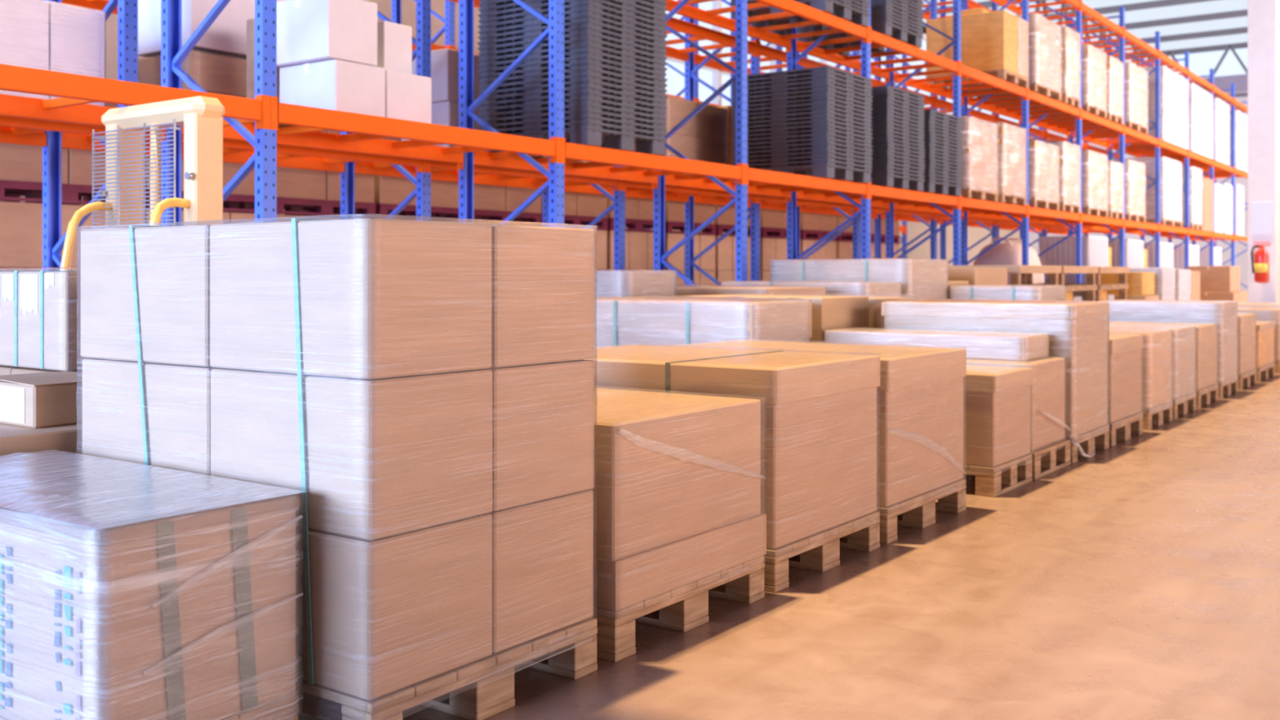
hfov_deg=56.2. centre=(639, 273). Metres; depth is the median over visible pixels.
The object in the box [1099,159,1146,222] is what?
load
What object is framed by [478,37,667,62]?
pallet
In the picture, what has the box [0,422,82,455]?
carton
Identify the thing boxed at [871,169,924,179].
pallet
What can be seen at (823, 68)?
pallet
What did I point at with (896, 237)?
load
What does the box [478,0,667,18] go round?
pallet
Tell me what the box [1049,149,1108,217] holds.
load
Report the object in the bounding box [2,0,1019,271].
wall
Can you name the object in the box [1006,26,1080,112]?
load
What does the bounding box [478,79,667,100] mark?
pallet
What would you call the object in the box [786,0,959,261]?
rack
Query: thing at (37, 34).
load
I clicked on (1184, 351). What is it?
load
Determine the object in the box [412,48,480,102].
carton
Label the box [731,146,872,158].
pallet
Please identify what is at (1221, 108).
load
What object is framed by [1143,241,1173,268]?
container
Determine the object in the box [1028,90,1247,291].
wall
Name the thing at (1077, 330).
load
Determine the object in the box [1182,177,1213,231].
load
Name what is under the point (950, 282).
carton
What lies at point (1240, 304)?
load
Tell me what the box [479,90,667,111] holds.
pallet
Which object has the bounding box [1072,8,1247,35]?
roof purlin
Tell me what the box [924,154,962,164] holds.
pallet
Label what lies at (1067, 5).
roof truss
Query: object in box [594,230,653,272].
load
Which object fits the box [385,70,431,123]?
carton
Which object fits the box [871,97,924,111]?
pallet
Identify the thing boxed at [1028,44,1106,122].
load
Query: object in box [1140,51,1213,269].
rack
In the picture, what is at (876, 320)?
load
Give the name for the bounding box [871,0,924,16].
pallet
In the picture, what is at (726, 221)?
load
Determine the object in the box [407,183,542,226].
load
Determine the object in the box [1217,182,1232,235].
crate
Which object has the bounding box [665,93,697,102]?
rack
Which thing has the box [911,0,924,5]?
pallet
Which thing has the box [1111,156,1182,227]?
load
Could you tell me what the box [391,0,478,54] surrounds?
rack
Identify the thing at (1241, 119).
load
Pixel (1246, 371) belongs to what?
load
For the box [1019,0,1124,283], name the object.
rack
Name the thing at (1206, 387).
load
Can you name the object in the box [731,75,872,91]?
pallet
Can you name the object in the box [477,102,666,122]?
pallet
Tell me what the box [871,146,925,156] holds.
pallet
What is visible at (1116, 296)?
carton
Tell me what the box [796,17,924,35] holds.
pallet
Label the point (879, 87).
pallet
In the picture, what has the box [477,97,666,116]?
pallet
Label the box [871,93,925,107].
pallet
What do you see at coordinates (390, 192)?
load
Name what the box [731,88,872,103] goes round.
pallet
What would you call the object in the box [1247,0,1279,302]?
column
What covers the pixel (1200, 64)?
window
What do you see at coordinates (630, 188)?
rack
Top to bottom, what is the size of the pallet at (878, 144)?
0.048 m
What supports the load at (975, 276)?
on the floor
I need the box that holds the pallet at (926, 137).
[923,135,963,146]
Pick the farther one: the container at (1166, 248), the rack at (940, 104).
the container at (1166, 248)
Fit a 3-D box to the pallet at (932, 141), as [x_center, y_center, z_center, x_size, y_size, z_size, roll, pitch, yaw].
[3.512,-1.670,15.950,1.206,0.048,1.106,0,0,36]
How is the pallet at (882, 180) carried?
on the rack at (879, 196)
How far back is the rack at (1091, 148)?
27.10 m
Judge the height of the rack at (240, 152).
6.220 m
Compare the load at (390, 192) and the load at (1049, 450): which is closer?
the load at (1049, 450)
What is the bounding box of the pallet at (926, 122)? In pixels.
[923,120,962,132]
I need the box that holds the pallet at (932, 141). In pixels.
[923,139,963,150]
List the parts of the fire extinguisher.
valve handle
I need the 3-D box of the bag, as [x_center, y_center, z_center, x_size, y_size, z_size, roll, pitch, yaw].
[5.974,0.260,19.505,1.013,1.676,1.265,0,0,36]
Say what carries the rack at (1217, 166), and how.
on the floor
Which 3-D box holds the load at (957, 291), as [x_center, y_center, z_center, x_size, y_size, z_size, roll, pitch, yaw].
[3.578,0.606,11.641,0.898,0.987,0.907,0,0,36]
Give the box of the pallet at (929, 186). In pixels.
[920,180,962,196]
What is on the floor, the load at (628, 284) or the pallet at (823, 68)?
the load at (628, 284)
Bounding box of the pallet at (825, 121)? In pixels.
[731,119,872,133]
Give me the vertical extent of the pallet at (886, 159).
0.048 m
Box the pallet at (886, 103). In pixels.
[871,101,924,115]
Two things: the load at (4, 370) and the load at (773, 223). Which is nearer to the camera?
the load at (4, 370)
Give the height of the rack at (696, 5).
6.220 m
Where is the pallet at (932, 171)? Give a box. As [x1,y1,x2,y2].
[923,169,962,178]
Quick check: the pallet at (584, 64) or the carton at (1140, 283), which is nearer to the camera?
the pallet at (584, 64)
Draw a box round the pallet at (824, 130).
[732,128,872,141]
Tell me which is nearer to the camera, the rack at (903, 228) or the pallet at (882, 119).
the pallet at (882, 119)
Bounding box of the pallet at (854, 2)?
[729,0,870,9]
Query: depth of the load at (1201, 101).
28.59 m
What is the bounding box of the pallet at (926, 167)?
[924,165,962,174]
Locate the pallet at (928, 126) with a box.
[923,124,962,135]
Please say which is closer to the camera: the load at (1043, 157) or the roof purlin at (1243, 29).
the load at (1043, 157)
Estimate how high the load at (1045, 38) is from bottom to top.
1.250 m
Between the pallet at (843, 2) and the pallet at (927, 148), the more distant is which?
the pallet at (927, 148)
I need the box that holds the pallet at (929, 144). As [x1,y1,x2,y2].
[923,142,962,153]
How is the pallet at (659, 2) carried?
on the pallet at (496, 2)
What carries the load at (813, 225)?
on the load at (828, 251)
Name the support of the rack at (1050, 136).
on the floor
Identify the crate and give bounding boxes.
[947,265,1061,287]
[1007,266,1098,301]
[1026,266,1129,301]
[1213,182,1222,233]
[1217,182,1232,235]
[1235,183,1244,235]
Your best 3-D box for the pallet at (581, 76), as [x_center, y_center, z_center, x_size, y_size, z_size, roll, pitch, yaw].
[-0.574,-1.575,10.357,1.206,0.048,1.106,0,0,36]
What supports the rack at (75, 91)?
on the floor
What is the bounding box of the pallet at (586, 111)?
[482,108,666,127]
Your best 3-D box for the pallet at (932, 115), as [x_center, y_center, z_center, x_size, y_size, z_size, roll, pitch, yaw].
[3.509,-2.002,15.944,1.206,0.048,1.106,0,0,36]
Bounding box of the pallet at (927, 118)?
[923,116,962,128]
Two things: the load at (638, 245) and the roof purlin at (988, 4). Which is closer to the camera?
the load at (638, 245)
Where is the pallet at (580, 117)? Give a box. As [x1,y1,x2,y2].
[478,114,666,133]
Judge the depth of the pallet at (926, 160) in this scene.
15.55 m
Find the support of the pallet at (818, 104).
on the pallet at (823, 108)
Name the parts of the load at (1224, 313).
lid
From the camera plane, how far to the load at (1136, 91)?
23.62 m
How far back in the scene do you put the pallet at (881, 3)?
14.38 m
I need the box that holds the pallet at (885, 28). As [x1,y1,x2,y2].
[796,21,923,56]
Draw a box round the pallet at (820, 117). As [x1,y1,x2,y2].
[731,115,871,128]
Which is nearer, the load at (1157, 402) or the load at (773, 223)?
the load at (1157, 402)
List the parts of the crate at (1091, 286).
post, post, lid, post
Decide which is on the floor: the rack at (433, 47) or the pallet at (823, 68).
the rack at (433, 47)
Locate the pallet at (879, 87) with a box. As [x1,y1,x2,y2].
[871,84,924,99]
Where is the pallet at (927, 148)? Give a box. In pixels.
[923,146,962,157]
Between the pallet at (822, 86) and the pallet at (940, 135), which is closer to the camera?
the pallet at (822, 86)
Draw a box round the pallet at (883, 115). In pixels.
[871,113,924,126]
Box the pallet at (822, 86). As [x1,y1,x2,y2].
[732,84,872,99]
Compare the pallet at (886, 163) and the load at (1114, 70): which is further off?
the load at (1114, 70)
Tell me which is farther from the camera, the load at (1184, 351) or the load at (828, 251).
the load at (828, 251)
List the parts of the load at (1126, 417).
lid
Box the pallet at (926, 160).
[924,158,963,168]
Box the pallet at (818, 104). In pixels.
[731,101,871,115]
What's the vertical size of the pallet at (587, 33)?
0.048 m
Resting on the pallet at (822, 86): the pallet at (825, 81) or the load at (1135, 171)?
the pallet at (825, 81)
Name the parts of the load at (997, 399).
lid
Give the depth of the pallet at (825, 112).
13.16 m
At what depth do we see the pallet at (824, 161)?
13.18 m
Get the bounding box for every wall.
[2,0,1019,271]
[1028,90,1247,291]
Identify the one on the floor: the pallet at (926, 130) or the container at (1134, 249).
the container at (1134, 249)
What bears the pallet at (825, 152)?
on the pallet at (818, 157)
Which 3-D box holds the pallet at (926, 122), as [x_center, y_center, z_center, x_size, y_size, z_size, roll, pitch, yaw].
[3.500,-1.907,15.948,1.206,0.048,1.106,0,0,36]
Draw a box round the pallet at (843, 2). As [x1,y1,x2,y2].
[794,0,870,13]
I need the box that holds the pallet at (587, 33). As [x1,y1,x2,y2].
[477,31,666,56]
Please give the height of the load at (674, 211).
0.977 m
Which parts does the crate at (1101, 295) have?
post, post, lid, post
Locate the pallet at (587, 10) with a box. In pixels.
[477,7,666,35]
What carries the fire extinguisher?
attached to the column
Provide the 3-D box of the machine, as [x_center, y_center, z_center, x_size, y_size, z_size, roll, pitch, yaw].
[-2.106,0.145,5.927,0.830,1.901,1.321,0,0,36]
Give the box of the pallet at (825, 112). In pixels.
[731,110,871,124]
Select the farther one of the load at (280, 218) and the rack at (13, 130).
the load at (280, 218)
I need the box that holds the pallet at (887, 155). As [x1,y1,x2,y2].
[871,153,924,164]
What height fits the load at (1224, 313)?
0.848 m
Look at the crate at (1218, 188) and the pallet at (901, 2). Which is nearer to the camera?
the pallet at (901, 2)
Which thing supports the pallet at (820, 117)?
on the pallet at (825, 121)
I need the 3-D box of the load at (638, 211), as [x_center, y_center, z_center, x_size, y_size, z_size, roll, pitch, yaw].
[-0.417,-1.034,15.770,1.004,0.977,1.200,0,0,36]
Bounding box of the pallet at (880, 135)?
[871,133,924,145]
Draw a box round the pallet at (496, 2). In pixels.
[478,0,667,13]
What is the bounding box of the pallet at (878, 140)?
[871,137,924,148]
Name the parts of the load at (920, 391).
lid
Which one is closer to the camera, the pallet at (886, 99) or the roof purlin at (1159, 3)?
the pallet at (886, 99)
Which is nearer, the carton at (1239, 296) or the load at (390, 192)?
the load at (390, 192)
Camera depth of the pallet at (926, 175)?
15.55 m
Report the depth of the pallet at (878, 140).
14.35 m
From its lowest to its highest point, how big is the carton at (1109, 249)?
1.602 m
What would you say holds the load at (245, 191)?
on the load at (228, 217)
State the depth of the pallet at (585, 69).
9.94 m
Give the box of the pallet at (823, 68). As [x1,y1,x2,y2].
[747,66,871,82]
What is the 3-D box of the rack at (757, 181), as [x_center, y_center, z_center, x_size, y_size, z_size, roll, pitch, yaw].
[1.385,-2.010,13.020,1.090,6.220,2.854,0,0,36]
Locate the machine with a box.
[60,96,224,270]
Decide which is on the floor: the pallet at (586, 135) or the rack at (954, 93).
the rack at (954, 93)
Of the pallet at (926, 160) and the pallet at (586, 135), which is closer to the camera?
the pallet at (586, 135)
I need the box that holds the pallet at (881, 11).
[871,9,923,27]
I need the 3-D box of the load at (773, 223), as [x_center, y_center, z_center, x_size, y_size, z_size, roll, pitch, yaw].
[1.803,-1.034,18.830,1.004,0.977,1.200,0,0,36]
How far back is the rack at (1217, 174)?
32.32 m
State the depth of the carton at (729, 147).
14.50 m
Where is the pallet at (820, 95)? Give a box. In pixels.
[731,93,871,107]
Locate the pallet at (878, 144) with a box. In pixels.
[871,142,925,152]
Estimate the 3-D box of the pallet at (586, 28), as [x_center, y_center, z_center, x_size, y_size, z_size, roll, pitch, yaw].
[-0.580,-1.955,10.358,1.206,0.048,1.106,0,0,36]
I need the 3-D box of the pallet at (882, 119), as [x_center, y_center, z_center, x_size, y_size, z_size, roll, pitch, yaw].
[2.753,-1.812,14.919,1.206,0.048,1.106,0,0,36]
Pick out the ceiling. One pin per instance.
(1217, 6)
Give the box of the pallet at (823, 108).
[731,106,872,120]
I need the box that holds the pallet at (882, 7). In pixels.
[871,5,924,24]
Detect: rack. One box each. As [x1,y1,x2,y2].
[0,0,117,268]
[0,63,270,140]
[0,115,105,146]
[42,0,426,270]
[160,0,560,226]
[340,0,622,221]
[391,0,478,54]
[412,43,452,52]
[458,0,745,227]
[542,17,758,272]
[644,0,722,271]
[653,0,869,286]
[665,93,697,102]
[684,0,859,286]
[730,0,782,271]
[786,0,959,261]
[795,27,936,261]
[803,51,906,234]
[871,53,906,261]
[874,0,997,261]
[885,0,1028,265]
[939,0,1046,264]
[960,0,1081,265]
[997,16,1088,246]
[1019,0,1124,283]
[1038,39,1119,258]
[1067,6,1159,266]
[1106,31,1188,268]
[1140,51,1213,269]
[1168,68,1235,266]
[1191,83,1247,266]
[1213,102,1247,288]
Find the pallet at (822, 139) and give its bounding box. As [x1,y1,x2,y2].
[731,137,872,149]
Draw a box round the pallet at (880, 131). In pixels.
[871,129,924,141]
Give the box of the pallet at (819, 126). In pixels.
[731,124,872,137]
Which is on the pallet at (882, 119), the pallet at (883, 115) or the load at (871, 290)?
the pallet at (883, 115)
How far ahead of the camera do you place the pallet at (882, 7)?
14.39 m
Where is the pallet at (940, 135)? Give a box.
[923,132,963,142]
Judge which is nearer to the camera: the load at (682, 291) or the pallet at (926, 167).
the load at (682, 291)
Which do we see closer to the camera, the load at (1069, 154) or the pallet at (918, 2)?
the pallet at (918, 2)
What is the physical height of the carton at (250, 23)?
0.722 m
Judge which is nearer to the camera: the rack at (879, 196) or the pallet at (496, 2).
the pallet at (496, 2)
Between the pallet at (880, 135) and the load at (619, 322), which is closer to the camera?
the load at (619, 322)
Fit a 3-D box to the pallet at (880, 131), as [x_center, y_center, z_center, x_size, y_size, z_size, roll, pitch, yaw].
[2.753,-1.670,14.918,1.206,0.048,1.106,0,0,36]
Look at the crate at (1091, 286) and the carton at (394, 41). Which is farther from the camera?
the crate at (1091, 286)
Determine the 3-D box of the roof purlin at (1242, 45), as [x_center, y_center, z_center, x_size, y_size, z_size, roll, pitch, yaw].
[26.765,-8.045,38.340,29.300,0.190,0.100,0,0,36]
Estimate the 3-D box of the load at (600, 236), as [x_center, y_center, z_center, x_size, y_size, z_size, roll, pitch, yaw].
[-1.158,0.282,14.752,1.000,1.637,1.200,0,0,36]
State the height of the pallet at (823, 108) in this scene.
0.048 m
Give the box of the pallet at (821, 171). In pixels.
[755,164,871,183]
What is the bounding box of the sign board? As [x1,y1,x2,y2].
[1252,201,1271,234]
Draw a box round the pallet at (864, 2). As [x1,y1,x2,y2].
[730,0,871,5]
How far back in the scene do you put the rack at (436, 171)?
10.80 m
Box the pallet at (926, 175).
[923,173,962,182]
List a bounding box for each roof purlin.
[926,0,1036,14]
[1040,0,1215,20]
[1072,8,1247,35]
[1091,26,1247,46]
[1118,42,1247,57]
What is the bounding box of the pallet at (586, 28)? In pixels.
[477,25,666,50]
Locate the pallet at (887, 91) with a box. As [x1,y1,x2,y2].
[871,88,924,103]
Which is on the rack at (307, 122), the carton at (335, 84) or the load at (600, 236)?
the carton at (335, 84)
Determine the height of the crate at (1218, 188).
1.250 m
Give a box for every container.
[1039,235,1107,283]
[1107,239,1143,268]
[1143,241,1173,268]
[1173,244,1199,269]
[1199,246,1221,266]
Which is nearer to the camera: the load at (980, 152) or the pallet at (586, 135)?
the pallet at (586, 135)
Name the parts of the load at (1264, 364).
lid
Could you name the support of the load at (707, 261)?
on the floor
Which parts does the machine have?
handle, mast post, handle, mast post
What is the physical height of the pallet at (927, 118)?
0.048 m
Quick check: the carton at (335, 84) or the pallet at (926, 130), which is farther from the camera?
the pallet at (926, 130)
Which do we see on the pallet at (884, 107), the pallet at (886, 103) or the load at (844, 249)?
the pallet at (886, 103)
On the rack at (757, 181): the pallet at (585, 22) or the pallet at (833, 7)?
the pallet at (833, 7)
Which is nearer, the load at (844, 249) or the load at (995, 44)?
the load at (995, 44)
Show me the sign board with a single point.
(1261, 211)
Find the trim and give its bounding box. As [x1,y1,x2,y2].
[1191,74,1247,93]
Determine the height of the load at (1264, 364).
0.593 m
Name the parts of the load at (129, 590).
lid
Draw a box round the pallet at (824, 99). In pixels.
[731,97,872,112]
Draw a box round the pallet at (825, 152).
[731,150,872,162]
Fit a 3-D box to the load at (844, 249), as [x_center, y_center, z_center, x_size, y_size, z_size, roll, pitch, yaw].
[3.281,0.282,20.871,1.000,1.637,1.200,0,0,36]
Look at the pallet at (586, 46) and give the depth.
9.96 m
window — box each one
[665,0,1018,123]
[1125,48,1247,79]
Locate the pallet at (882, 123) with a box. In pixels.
[871,121,924,133]
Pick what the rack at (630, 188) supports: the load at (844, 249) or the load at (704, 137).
the load at (704, 137)
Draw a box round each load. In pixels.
[0,0,104,106]
[0,102,117,204]
[0,201,105,271]
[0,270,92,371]
[0,364,82,375]
[0,449,306,719]
[80,217,597,719]
[82,155,254,213]
[137,50,246,97]
[145,208,254,226]
[238,129,376,218]
[276,214,356,222]
[322,137,458,222]
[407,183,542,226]
[484,191,608,230]
[543,155,586,162]
[564,195,653,232]
[582,345,879,592]
[588,387,766,662]
[593,229,606,272]
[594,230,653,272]
[594,269,676,299]
[594,295,812,348]
[625,96,727,174]
[625,200,716,235]
[665,233,715,287]
[671,204,761,236]
[674,340,966,543]
[676,286,825,295]
[677,294,868,343]
[715,235,750,286]
[721,208,801,239]
[721,280,901,297]
[760,237,800,283]
[760,240,836,271]
[766,212,837,240]
[769,257,948,299]
[822,215,861,242]
[824,327,1095,479]
[836,241,861,261]
[846,217,899,244]
[868,296,909,329]
[871,243,898,261]
[881,298,1110,463]
[925,7,1028,93]
[947,267,1007,287]
[950,284,1066,300]
[960,115,998,201]
[963,364,1032,497]
[967,13,1062,105]
[968,121,1026,205]
[1004,137,1059,210]
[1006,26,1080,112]
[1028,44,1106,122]
[1036,140,1080,213]
[1048,55,1124,128]
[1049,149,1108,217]
[1081,61,1148,137]
[1081,160,1124,219]
[1098,299,1238,399]
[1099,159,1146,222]
[1106,321,1217,408]
[1106,323,1195,418]
[1106,333,1142,446]
[1109,327,1173,430]
[1111,66,1188,151]
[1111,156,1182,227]
[1129,266,1175,300]
[1149,83,1213,159]
[1150,165,1203,230]
[1174,268,1190,300]
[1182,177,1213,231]
[1213,97,1230,165]
[1228,110,1247,173]
[1236,313,1256,390]
[1237,306,1279,373]
[1238,302,1279,307]
[1255,321,1275,382]
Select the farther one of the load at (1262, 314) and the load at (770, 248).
the load at (770, 248)
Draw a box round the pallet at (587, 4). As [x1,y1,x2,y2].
[478,1,667,29]
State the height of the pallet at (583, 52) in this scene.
0.048 m
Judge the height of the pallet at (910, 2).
0.048 m
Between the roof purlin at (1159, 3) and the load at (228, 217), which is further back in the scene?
the roof purlin at (1159, 3)
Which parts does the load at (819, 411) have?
lid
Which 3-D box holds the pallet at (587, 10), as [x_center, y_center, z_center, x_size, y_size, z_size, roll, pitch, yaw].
[-0.576,-2.097,10.356,1.206,0.048,1.106,0,0,36]
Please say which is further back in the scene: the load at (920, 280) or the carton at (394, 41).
the load at (920, 280)
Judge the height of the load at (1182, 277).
1.170 m
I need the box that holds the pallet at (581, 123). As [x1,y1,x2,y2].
[484,120,666,138]
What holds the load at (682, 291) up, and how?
on the floor
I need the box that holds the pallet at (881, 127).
[871,125,924,137]
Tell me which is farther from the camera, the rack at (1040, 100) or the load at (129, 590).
the rack at (1040, 100)
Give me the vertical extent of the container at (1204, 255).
1.780 m
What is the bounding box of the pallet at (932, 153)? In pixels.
[924,151,962,160]
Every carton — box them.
[0,371,82,428]
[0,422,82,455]
[137,0,287,59]
[246,17,292,127]
[276,0,377,67]
[279,58,385,117]
[376,20,412,74]
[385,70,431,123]
[401,101,480,146]
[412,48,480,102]
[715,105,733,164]
[947,280,968,300]
[1100,271,1154,295]
[1107,247,1111,266]
[1114,294,1158,300]
[1143,249,1146,268]
[1186,266,1239,292]
[1188,271,1199,300]
[1200,291,1247,302]
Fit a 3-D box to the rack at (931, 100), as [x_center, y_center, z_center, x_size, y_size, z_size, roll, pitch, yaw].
[3.493,-2.010,18.446,1.090,6.220,2.894,0,0,36]
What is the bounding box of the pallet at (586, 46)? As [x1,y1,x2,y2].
[477,43,666,67]
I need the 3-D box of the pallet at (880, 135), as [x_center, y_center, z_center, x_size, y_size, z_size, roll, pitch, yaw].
[2.758,-1.622,14.923,1.206,0.048,1.106,0,0,36]
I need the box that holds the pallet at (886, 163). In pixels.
[871,161,924,172]
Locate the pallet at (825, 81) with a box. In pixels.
[731,79,872,95]
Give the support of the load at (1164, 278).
on the floor
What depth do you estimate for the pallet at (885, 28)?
14.78 m
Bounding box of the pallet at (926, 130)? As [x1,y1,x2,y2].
[923,128,962,138]
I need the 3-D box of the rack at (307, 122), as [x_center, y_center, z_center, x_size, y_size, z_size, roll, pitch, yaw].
[-1.866,-2.010,8.540,1.090,6.220,2.784,0,0,36]
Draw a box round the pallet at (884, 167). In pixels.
[871,165,924,175]
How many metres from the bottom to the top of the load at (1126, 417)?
0.694 m
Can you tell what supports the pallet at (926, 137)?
on the pallet at (932, 141)
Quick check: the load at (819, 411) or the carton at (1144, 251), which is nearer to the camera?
the load at (819, 411)
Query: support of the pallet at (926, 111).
on the pallet at (932, 115)
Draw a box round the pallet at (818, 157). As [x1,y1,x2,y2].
[731,155,872,166]
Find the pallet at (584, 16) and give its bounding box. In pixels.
[478,13,666,39]
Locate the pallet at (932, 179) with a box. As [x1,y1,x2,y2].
[924,177,962,185]
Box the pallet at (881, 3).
[871,0,924,20]
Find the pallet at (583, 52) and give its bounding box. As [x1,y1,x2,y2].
[478,48,667,73]
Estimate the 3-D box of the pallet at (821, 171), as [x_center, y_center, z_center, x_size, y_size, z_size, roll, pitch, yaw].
[1.842,-1.101,13.611,1.206,0.140,1.106,0,0,36]
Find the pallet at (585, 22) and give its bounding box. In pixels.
[478,19,667,45]
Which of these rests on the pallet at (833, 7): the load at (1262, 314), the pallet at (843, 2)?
the pallet at (843, 2)
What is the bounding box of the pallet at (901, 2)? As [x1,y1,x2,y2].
[893,0,924,13]
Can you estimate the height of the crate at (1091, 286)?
1.190 m
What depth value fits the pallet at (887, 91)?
14.37 m
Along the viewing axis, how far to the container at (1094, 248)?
21.85 m
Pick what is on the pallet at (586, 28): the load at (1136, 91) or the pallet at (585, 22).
the pallet at (585, 22)
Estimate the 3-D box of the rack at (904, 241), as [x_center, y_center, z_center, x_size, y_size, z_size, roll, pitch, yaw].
[5.437,-2.010,26.695,1.090,6.220,0.150,0,0,36]
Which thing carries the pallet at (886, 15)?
on the pallet at (886, 19)
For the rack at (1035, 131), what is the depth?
22.17 m
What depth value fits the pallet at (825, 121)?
13.16 m
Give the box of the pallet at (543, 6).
[477,0,666,23]
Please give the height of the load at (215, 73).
0.571 m
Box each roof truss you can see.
[1035,0,1173,70]
[1113,44,1247,98]
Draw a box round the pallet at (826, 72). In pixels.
[733,70,872,87]
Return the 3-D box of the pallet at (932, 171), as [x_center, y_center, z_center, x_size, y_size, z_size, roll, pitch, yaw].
[3.503,-1.290,15.944,1.206,0.048,1.106,0,0,36]
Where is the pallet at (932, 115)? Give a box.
[923,112,963,124]
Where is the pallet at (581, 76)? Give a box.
[478,72,667,94]
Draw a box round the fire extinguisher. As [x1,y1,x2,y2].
[1250,240,1269,282]
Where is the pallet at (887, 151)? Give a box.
[871,149,924,160]
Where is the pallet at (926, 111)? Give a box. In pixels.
[923,109,963,121]
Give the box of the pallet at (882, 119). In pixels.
[871,117,924,129]
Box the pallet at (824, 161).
[731,159,872,170]
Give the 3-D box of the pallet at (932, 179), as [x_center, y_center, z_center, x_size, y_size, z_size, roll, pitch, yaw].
[3.506,-1.195,15.942,1.206,0.048,1.106,0,0,36]
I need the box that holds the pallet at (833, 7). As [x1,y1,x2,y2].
[730,0,871,35]
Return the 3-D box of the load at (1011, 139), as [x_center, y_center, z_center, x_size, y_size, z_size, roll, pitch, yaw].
[5.102,-1.635,18.158,1.329,1.206,1.230,0,0,36]
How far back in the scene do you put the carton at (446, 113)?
10.70 m
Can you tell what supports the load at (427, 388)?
on the floor
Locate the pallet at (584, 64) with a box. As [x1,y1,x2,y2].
[478,61,667,84]
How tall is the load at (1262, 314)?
0.713 m
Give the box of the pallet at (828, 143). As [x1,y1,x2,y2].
[732,141,872,154]
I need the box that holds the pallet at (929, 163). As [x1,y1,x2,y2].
[924,161,963,171]
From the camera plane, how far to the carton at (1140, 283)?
17.31 m
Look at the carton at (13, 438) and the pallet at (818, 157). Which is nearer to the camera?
the carton at (13, 438)
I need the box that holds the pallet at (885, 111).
[871,109,924,122]
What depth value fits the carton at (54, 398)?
3.57 m
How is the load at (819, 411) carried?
on the floor
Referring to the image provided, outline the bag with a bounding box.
[972,237,1044,284]
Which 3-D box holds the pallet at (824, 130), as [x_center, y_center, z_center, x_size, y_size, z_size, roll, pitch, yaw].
[1.849,-1.527,13.611,1.206,0.048,1.106,0,0,36]
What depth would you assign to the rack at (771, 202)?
15.28 m
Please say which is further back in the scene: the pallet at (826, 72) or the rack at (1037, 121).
the rack at (1037, 121)
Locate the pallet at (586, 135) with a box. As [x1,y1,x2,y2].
[484,126,666,157]
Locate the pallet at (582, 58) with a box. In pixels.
[477,54,666,78]
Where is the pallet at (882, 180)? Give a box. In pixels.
[871,173,924,191]
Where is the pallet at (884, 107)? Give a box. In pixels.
[871,105,924,118]
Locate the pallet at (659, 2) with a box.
[479,0,667,7]
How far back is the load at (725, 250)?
17.23 m
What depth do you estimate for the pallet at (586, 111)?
9.96 m
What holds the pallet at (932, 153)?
on the pallet at (926, 156)
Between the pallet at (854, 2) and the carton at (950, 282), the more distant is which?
the pallet at (854, 2)
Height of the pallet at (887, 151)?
0.048 m
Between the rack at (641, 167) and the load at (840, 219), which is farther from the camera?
the load at (840, 219)
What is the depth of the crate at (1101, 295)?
16.41 m
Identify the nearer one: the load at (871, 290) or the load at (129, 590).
the load at (129, 590)
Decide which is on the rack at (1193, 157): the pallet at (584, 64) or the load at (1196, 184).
the load at (1196, 184)
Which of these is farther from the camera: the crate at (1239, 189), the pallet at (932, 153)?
the crate at (1239, 189)
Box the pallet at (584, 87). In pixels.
[482,84,666,106]
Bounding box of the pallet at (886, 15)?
[797,13,924,31]
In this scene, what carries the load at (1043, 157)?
on the rack at (1040, 100)
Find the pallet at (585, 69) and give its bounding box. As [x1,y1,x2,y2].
[478,66,667,89]
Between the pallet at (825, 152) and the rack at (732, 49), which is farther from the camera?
the rack at (732, 49)
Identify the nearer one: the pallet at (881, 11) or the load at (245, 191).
the load at (245, 191)
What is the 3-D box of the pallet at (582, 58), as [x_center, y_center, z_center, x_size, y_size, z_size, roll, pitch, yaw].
[-0.580,-1.717,10.356,1.206,0.048,1.106,0,0,36]
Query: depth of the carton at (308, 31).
7.88 m
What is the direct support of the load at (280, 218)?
on the floor
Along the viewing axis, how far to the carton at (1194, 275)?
22.58 m
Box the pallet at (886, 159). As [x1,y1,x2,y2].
[871,157,925,168]
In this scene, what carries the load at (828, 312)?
on the floor
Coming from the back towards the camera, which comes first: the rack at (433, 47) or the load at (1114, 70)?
the load at (1114, 70)
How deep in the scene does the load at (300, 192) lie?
11.36 m
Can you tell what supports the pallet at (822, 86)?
on the pallet at (825, 90)
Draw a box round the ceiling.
[921,0,1247,53]
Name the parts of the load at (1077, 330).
lid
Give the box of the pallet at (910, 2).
[902,0,923,8]
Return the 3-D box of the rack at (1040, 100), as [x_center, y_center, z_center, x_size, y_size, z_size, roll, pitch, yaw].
[6.350,-2.010,19.864,1.090,6.220,2.904,0,0,36]
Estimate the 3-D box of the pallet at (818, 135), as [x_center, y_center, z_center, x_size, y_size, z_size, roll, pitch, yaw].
[1.843,-1.480,13.611,1.206,0.048,1.106,0,0,36]
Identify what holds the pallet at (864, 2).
on the pallet at (854, 2)
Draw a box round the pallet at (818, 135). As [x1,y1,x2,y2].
[731,133,871,145]
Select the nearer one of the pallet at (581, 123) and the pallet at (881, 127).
the pallet at (581, 123)
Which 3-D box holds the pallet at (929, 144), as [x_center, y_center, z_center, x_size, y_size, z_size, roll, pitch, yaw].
[3.502,-1.622,15.946,1.206,0.048,1.106,0,0,36]
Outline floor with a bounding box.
[296,373,1279,719]
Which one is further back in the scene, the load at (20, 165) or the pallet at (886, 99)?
the pallet at (886, 99)

